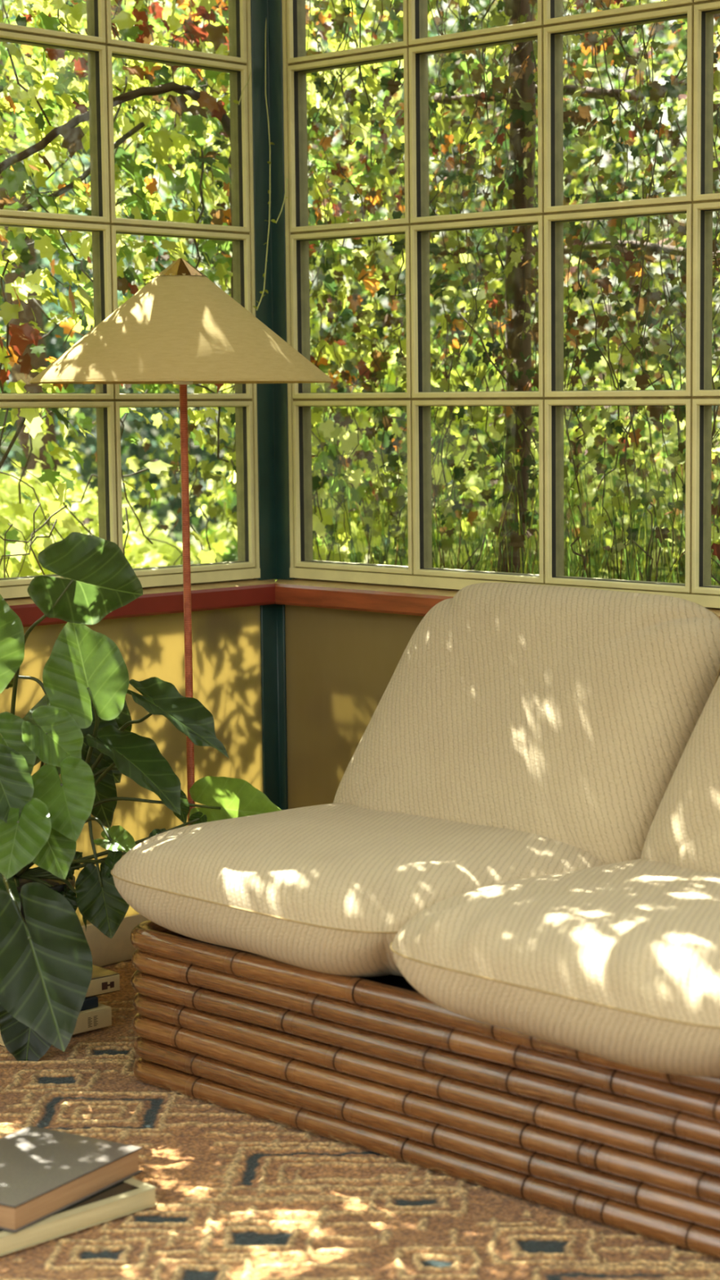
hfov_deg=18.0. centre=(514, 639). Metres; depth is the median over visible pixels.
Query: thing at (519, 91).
climbing vine
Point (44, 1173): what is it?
book
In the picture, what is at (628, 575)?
grass
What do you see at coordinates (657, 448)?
round shrub
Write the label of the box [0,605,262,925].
wall
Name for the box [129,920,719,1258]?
sofa
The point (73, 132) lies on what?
climbing vine
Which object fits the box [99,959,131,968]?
floor
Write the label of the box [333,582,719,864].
cushion
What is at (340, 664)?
wall
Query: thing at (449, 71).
tree
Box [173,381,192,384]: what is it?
socket
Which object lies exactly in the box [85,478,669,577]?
ground
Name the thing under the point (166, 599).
trim
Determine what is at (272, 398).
corner post
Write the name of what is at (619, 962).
seat cushion
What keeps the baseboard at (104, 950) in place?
attached to the wall at (226, 642)
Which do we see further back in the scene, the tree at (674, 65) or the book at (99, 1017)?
the tree at (674, 65)
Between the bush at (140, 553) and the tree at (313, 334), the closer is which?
the bush at (140, 553)
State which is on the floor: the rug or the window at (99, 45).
the rug
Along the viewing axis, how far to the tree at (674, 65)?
9.12 m
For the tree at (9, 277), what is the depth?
9.93 m
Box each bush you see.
[0,462,200,577]
[192,317,719,585]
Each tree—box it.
[0,0,399,502]
[0,0,627,567]
[0,107,235,546]
[328,0,719,585]
[457,0,719,528]
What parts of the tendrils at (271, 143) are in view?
stem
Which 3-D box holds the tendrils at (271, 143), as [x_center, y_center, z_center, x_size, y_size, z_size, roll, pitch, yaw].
[-0.601,-1.186,5.439,0.034,0.780,0.104,2,6,21]
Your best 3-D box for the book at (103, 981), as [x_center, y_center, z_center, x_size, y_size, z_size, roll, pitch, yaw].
[-0.978,0.720,4.716,0.250,0.038,0.172,-6,8,-42]
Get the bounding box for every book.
[0,1003,111,1046]
[0,1125,142,1233]
[0,1177,157,1256]
[80,995,97,1011]
[84,964,119,998]
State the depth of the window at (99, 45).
5.22 m
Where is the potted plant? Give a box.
[0,532,281,1061]
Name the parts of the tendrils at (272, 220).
stem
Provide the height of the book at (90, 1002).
0.022 m
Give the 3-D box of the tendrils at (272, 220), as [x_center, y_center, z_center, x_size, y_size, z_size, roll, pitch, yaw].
[-0.564,-1.054,5.422,0.014,0.109,0.059,5,8,42]
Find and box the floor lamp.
[29,257,333,825]
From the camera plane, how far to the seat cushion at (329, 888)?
4.04 m
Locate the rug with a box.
[0,960,719,1279]
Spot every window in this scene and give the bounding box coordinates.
[0,0,260,598]
[281,0,719,608]
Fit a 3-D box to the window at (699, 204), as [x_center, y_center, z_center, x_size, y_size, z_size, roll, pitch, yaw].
[1.152,-1.270,3.942,4.551,2.545,0.053,5,8,42]
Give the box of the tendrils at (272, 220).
[270,178,288,223]
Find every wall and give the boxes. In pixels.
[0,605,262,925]
[284,604,423,808]
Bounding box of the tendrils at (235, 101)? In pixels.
[232,71,251,105]
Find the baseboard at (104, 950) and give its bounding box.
[81,913,149,966]
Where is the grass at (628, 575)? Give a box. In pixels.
[312,422,719,586]
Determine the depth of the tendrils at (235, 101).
5.40 m
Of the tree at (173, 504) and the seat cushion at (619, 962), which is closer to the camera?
the seat cushion at (619, 962)
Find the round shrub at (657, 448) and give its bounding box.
[435,355,719,585]
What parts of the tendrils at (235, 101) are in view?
stem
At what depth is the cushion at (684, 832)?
4.07 m
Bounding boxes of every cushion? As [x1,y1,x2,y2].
[111,803,605,977]
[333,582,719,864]
[390,858,719,1077]
[640,675,719,873]
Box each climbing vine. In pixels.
[0,0,506,581]
[48,0,719,584]
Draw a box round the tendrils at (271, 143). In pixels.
[253,21,274,310]
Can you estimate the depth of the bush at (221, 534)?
8.27 m
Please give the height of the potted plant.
1.065 m
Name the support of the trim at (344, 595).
attached to the wall at (340, 664)
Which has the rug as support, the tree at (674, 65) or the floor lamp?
the floor lamp
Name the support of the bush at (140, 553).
on the ground at (198, 548)
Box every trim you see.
[3,578,275,626]
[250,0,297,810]
[275,577,719,617]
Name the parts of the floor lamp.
lamp shade, stem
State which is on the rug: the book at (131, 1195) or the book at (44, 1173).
the book at (131, 1195)

